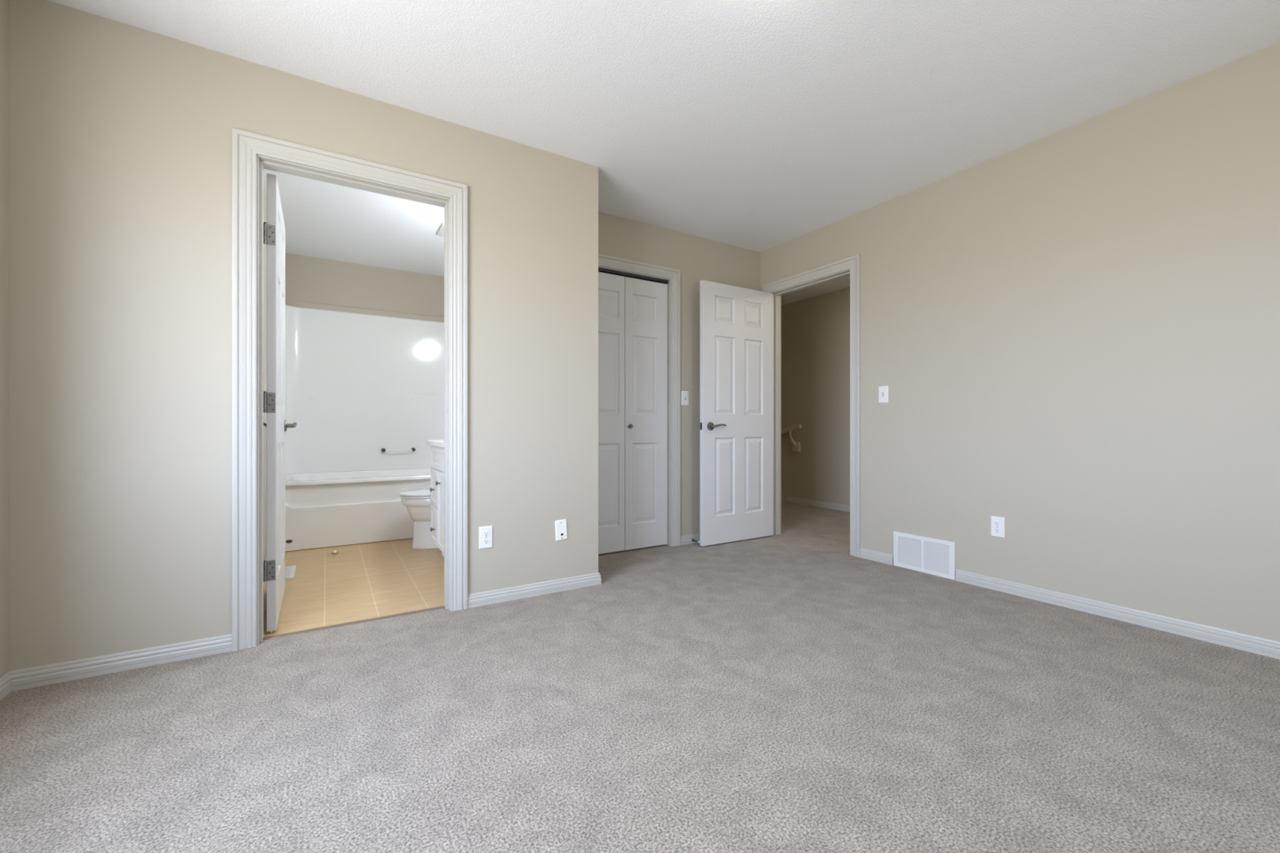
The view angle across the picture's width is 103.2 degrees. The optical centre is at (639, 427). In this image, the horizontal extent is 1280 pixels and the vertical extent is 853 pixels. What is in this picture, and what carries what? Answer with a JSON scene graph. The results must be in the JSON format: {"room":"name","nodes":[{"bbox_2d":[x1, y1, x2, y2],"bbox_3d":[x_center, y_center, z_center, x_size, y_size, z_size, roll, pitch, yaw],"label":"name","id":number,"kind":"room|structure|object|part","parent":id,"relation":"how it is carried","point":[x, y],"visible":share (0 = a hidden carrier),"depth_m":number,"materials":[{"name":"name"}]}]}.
{"room":"empty bedroom","nodes":[
{"label":"empty bedroom","id":0,"kind":"room"},
{"bbox_2d":[0,0,8,677],"bbox_3d":[-1.358,-0.306,0.300,0.115,2.440,3.368,0,0,-32],"label":"wall","id":1,"kind":"structure","parent":0,"point":[3,3],"depth_m":1.74,"materials":[{"name":"beige paint"}]},
{"bbox_2d":[263,186,266,559],"bbox_3d":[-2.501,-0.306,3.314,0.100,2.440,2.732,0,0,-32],"label":"door jamb","id":2,"kind":"structure","parent":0,"point":[264,193],"depth_m":3.25,"materials":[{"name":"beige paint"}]},
{"bbox_2d":[8,0,598,671],"bbox_3d":[-1.298,-0.306,2.384,2.408,2.440,0.115,0,0,-32],"label":"wall","id":3,"kind":"structure","parent":0,"point":[120,134],"depth_m":1.98,"materials":[{"name":"beige paint"}]},
{"bbox_2d":[263,173,297,632],"bbox_3d":[-1.824,-0.107,2.550,0.154,2.038,0.721,0,0,-32],"label":"door","id":4,"kind":"structure","parent":3,"relation":"in","point":[277,425],"depth_m":2.26,"materials":[{"name":"white paint"}]},
{"bbox_3d":[-1.897,-0.015,2.788,0.023,0.030,0.131,0,0,-35],"label":"lever handle","id":5,"kind":"part","parent":4,"relation":"part of","materials":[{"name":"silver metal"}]},
{"bbox_2d":[0,572,601,701],"bbox_3d":[0.282,0.880,1.703,4.150,0.067,3.802,0,0,-32],"label":"baseboard","id":6,"kind":"structure","parent":3,"relation":"attached to","point":[29,677],"depth_m":1.96,"materials":[{"name":"grey paint"}]},
{"bbox_2d":[231,128,467,651],"bbox_3d":[-1.301,-0.155,2.371,0.935,2.138,0.134,0,0,-32],"label":"door frame","id":7,"kind":"structure","parent":3,"relation":"attached to","point":[246,145],"depth_m":2.16,"materials":[{"name":"grey paint"}]},
{"bbox_2d":[262,605,444,640],"bbox_3d":[-1.310,0.910,2.385,0.763,0.006,0.026,0,0,-32],"label":"trim","id":8,"kind":"structure","parent":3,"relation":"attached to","point":[442,606],"depth_m":2.35,"materials":[{"name":"brown metal"}]},
{"bbox_2d":[479,525,493,549],"bbox_3d":[-0.795,0.568,2.622,0.070,0.115,0.008,0,0,-32],"label":"power outlet","id":9,"kind":"object","parent":3,"relation":"attached to","point":[486,533],"visible":1,"depth_m":2.62,"materials":[{"name":"white plastic"}]},
{"bbox_2d":[482,538,489,544],"bbox_3d":[-0.794,0.587,2.620,0.034,0.025,0.003,0,0,-32],"label":"receptacle","id":10,"kind":"object","parent":9,"relation":"attached to","point":[485,541],"depth_m":2.62,"materials":[{"name":"white plastic"}]},
{"bbox_2d":[482,531,489,536],"bbox_3d":[-0.794,0.548,2.620,0.034,0.025,0.003,0,0,-32],"label":"receptacle","id":11,"kind":"object","parent":9,"relation":"attached to","point":[484,533],"depth_m":2.62,"materials":[{"name":"white plastic"}]},
{"bbox_2d":[555,519,567,541],"bbox_3d":[-0.440,0.574,2.842,0.076,0.118,0.008,0,0,-32],"label":"cable jack plate","id":12,"kind":"object","parent":3,"relation":"attached to","point":[561,528],"visible":1,"depth_m":2.84,"materials":[{"name":"white plastic"}]},
{"bbox_2d":[284,253,444,316],"bbox_3d":[-2.481,-0.306,4.873,1.573,2.440,0.100,0,0,-32],"label":"wall","id":13,"kind":"structure","parent":0,"point":[307,278],"depth_m":4.74,"materials":[{"name":"beige paint"}]},
{"bbox_2d":[284,299,444,322],"bbox_3d":[-2.450,-1.089,4.824,1.573,0.055,0.016,0,0,-32],"label":"trim","id":14,"kind":"structure","parent":13,"relation":"attached to","point":[291,303],"depth_m":4.73,"materials":[{"name":"beige paint"}]},
{"bbox_2d":[0,501,1279,852],"bbox_3d":[0.374,0.974,2.985,5.885,0.120,6.115,0,0,-32],"label":"floor","id":15,"kind":"structure","parent":0,"point":[791,691],"depth_m":1.56,"materials":[{"name":"grey carpet"}]},
{"bbox_2d":[284,564,296,579],"bbox_3d":[-2.228,0.910,3.184,0.107,0.010,0.310,0,0,-32],"label":"floor vent","id":16,"kind":"object","parent":15,"relation":"in","point":[290,571],"visible":0.5,"depth_m":3.19,"materials":[{"name":"white metal"}]},
{"bbox_3d":[-2.229,0.911,3.184,0.064,0.006,0.260,0,0,-32],"label":"louvre panel","id":17,"kind":"part","parent":16,"relation":"part of","materials":[{"name":"white metal"}]},
{"bbox_2d":[331,550,337,554],"bbox_3d":[-2.224,0.905,3.698,0.043,0.025,0.044,0,0,-32],"label":"cap","id":18,"kind":"object","parent":15,"relation":"on","point":[334,552],"visible":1,"depth_m":3.69,"materials":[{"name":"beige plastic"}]},
{"bbox_2d":[284,304,444,551],"bbox_3d":[-2.226,-0.073,4.460,1.565,1.974,0.851,0,0,-32],"label":"bathtub","id":19,"kind":"object","parent":15,"relation":"on","point":[357,386],"visible":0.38,"depth_m":4.60,"materials":[{"name":"white plastic"}]},
{"bbox_2d":[284,467,433,485],"bbox_3d":[-2.224,0.601,4.457,1.565,0.406,0.839,0,0,-32],"label":"tub basin","id":20,"kind":"object","parent":19,"relation":"in","point":[348,476],"depth_m":4.38,"materials":[{"name":"white plastic"}]},
{"bbox_2d":[381,447,415,452],"bbox_3d":[-2.308,0.214,4.857,0.298,0.039,0.062,0,0,-32],"label":"grab bar","id":21,"kind":"object","parent":19,"relation":"attached to","point":[383,450],"visible":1,"depth_m":4.83,"materials":[{"name":"grey metal"}]},
{"bbox_2d":[399,488,438,549],"bbox_3d":[-1.488,0.546,4.006,0.749,0.735,0.450,0,0,-32],"label":"toilet","id":22,"kind":"object","parent":15,"relation":"on","point":[416,501],"visible":0.34,"depth_m":3.81,"materials":[{"name":"white ceramic"}]},
{"bbox_3d":[-1.588,0.491,3.944,0.514,0.027,0.396,0,0,-32],"label":"lid","id":23,"kind":"part","parent":22,"relation":"part of","materials":[{"name":"white ceramic"}]},
{"bbox_3d":[-1.583,0.516,3.947,0.522,0.013,0.394,0,0,-32],"label":"seat","id":24,"kind":"part","parent":22,"relation":"part of","materials":[{"name":"white ceramic"}]},
{"bbox_2d":[426,440,444,556],"bbox_3d":[-1.010,0.454,3.380,0.632,0.920,0.952,0,0,-32],"label":"bathroom vanity","id":25,"kind":"object","parent":15,"relation":"on","point":[437,448],"visible":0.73,"depth_m":3.40,"materials":[{"name":"white paint"}]},
{"bbox_3d":[-1.416,0.674,3.509,0.020,0.249,0.262,0,0,-32],"label":"drawer","id":26,"kind":"part","parent":25,"relation":"part of","materials":[{"name":"white paint"}]},
{"bbox_3d":[-1.416,0.415,3.509,0.020,0.252,0.262,0,0,-32],"label":"drawer","id":27,"kind":"part","parent":25,"relation":"part of","materials":[{"name":"white paint"}]},
{"bbox_2d":[426,440,444,448],"bbox_3d":[-1.008,0.105,3.381,0.628,0.036,0.952,0,0,-32],"label":"countertop","id":28,"kind":"structure","parent":25,"relation":"on","point":[440,443],"depth_m":3.34,"materials":[{"name":"white stone"}]},
{"bbox_3d":[-1.188,0.544,3.139,0.020,0.509,0.590,0,0,-32],"label":"door","id":29,"kind":"part","parent":25,"relation":"part of","materials":[{"name":"white paint"}]},
{"bbox_2d":[48,0,1279,305],"bbox_3d":[0.384,-1.577,3.079,6.000,0.100,6.265,0,0,-32],"label":"ceiling","id":30,"kind":"structure","parent":0,"point":[760,126],"depth_m":2.23,"materials":[{"name":"white paint"}]},
{"bbox_2d":[436,222,444,237],"bbox_3d":[-1.429,-1.512,3.948,0.250,0.030,0.250,0,0,-32],"label":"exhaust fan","id":31,"kind":"object","parent":30,"relation":"attached to","point":[440,233],"visible":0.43,"depth_m":3.90,"materials":[{"name":"white plastic"}]},
{"bbox_2d":[598,211,760,536],"bbox_3d":[0.276,-0.306,4.002,1.972,2.440,0.115,0,0,-32],"label":"wall","id":32,"kind":"structure","parent":0,"point":[698,259],"depth_m":4.00,"materials":[{"name":"beige paint"}]},
{"bbox_2d":[598,267,668,554],"bbox_3d":[-0.110,-0.118,3.725,0.774,2.040,0.062,0,0,-32],"label":"door","id":33,"kind":"structure","parent":32,"relation":"in","point":[633,313],"depth_m":3.76,"materials":[{"name":"white paint"}]},
{"bbox_2d":[598,253,680,546],"bbox_3d":[-0.122,-0.155,3.745,0.946,2.138,0.134,0,0,-32],"label":"door frame","id":34,"kind":"structure","parent":32,"relation":"attached to","point":[604,260],"depth_m":3.91,"materials":[{"name":"grey paint"}]},
{"bbox_2d":[680,391,688,405],"bbox_3d":[0.356,-0.231,3.974,0.071,0.115,0.017,0,0,-32],"label":"light switch","id":35,"kind":"object","parent":32,"relation":"attached to","point":[684,394],"visible":1,"depth_m":3.97,"materials":[{"name":"white plastic"}]},
{"bbox_2d":[680,533,699,545],"bbox_3d":[0.687,0.880,4.165,0.872,0.067,0.040,0,0,-32],"label":"baseboard","id":36,"kind":"structure","parent":32,"relation":"attached to","point":[685,540],"depth_m":3.99,"materials":[{"name":"grey paint"}]},
{"bbox_2d":[781,287,849,506],"bbox_3d":[2.581,0.194,5.121,0.115,3.440,5.000,0,0,-32],"label":"wall","id":37,"kind":"structure","parent":0,"point":[815,330],"depth_m":5.89,"materials":[{"name":"beige paint"}]},
{"bbox_2d":[781,424,801,451],"bbox_3d":[1.585,0.177,6.541,0.086,0.432,1.251,0,0,-32],"label":"handrail","id":38,"kind":"object","parent":37,"relation":"attached to","point":[796,446],"visible":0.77,"depth_m":6.11,"materials":[{"name":"beige wood"}]},
{"bbox_3d":[1.569,0.177,6.531,0.048,0.432,1.251,0,0,-32],"label":"rail","id":39,"kind":"part","parent":38,"relation":"part of","materials":[{"name":"beige wood"}]},
{"bbox_3d":[1.848,0.132,6.126,0.097,0.189,0.039,0,0,24],"label":"bracket arm","id":40,"kind":"part","parent":38,"relation":"part of","materials":[{"name":"beige metal"}]},
{"bbox_2d":[786,496,849,511],"bbox_3d":[2.796,0.880,4.652,0.013,0.067,3.775,0,0,-32],"label":"baseboard","id":41,"kind":"structure","parent":37,"relation":"attached to","point":[791,500],"depth_m":5.84,"materials":[{"name":"grey paint"}]},
{"bbox_2d":[760,42,1279,641],"bbox_3d":[2.126,-0.306,2.776,0.115,2.440,3.917,0,0,-32],"label":"wall","id":42,"kind":"structure","parent":0,"point":[1072,333],"depth_m":2.48,"materials":[{"name":"beige paint"}]},
{"bbox_2d":[699,280,773,546],"bbox_3d":[0.790,-0.112,4.078,0.780,2.030,0.154,0,0,-32],"label":"door","id":43,"kind":"structure","parent":42,"relation":"in","point":[736,322],"depth_m":4.04,"materials":[{"name":"white paint"}]},
{"bbox_3d":[0.614,-0.015,3.892,0.131,0.030,0.023,0,0,-29],"label":"lever handle","id":44,"kind":"part","parent":43,"relation":"part of","materials":[{"name":"silver metal"}]},
{"bbox_2d":[762,253,860,557],"bbox_3d":[1.363,-0.155,4.011,0.154,2.138,0.933,0,0,-32],"label":"door frame","id":45,"kind":"structure","parent":42,"relation":"attached to","point":[852,263],"depth_m":3.68,"materials":[{"name":"grey paint"}]},
{"bbox_2d":[859,547,893,564],"bbox_3d":[1.617,0.880,3.476,0.013,0.067,0.244,0,0,-32],"label":"baseboard","id":46,"kind":"structure","parent":42,"relation":"attached to","point":[873,555],"depth_m":3.47,"materials":[{"name":"grey paint"}]},
{"bbox_2d":[878,386,888,403],"bbox_3d":[1.642,-0.225,3.433,0.017,0.115,0.071,0,0,-32],"label":"light switch","id":47,"kind":"object","parent":42,"relation":"attached to","point":[882,390],"visible":1,"depth_m":3.43,"materials":[{"name":"white plastic"}]},
{"bbox_2d":[893,531,955,580],"bbox_3d":[1.786,0.800,3.203,0.013,0.226,0.386,0,0,-32],"label":"air vent","id":48,"kind":"object","parent":42,"relation":"in","point":[935,557],"visible":1,"depth_m":3.19,"materials":[{"name":"white metal"}]},
{"bbox_3d":[1.743,0.801,3.275,0.008,0.169,0.152,0,0,-32],"label":"louvre panel","id":49,"kind":"part","parent":48,"relation":"part of","materials":[{"name":"white metal"}]},
{"bbox_3d":[1.831,0.801,3.132,0.008,0.169,0.152,0,0,-32],"label":"louvre panel","id":50,"kind":"part","parent":48,"relation":"part of","materials":[{"name":"white metal"}]},
{"bbox_2d":[991,515,1004,537],"bbox_3d":[2.007,0.557,2.850,0.008,0.115,0.070,0,0,-32],"label":"power outlet","id":51,"kind":"object","parent":42,"relation":"attached to","point":[997,523],"visible":1,"depth_m":2.85,"materials":[{"name":"white plastic"}]},
{"bbox_2d":[993,528,1000,533],"bbox_3d":[2.005,0.577,2.849,0.003,0.025,0.034,0,0,-32],"label":"receptacle","id":52,"kind":"object","parent":51,"relation":"attached to","point":[995,530],"depth_m":2.85,"materials":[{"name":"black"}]},
{"bbox_2d":[993,520,1000,525],"bbox_3d":[2.005,0.538,2.849,0.003,0.025,0.034,0,0,-32],"label":"receptacle","id":53,"kind":"object","parent":51,"relation":"attached to","point":[995,522],"depth_m":2.85,"materials":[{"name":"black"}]},
{"bbox_2d":[955,568,1279,659],"bbox_3d":[2.465,0.880,2.105,0.013,0.067,2.189,0,0,-32],"label":"baseboard","id":54,"kind":"structure","parent":42,"relation":"attached to","point":[1246,642],"depth_m":2.36,"materials":[{"name":"grey paint"}]}
]}

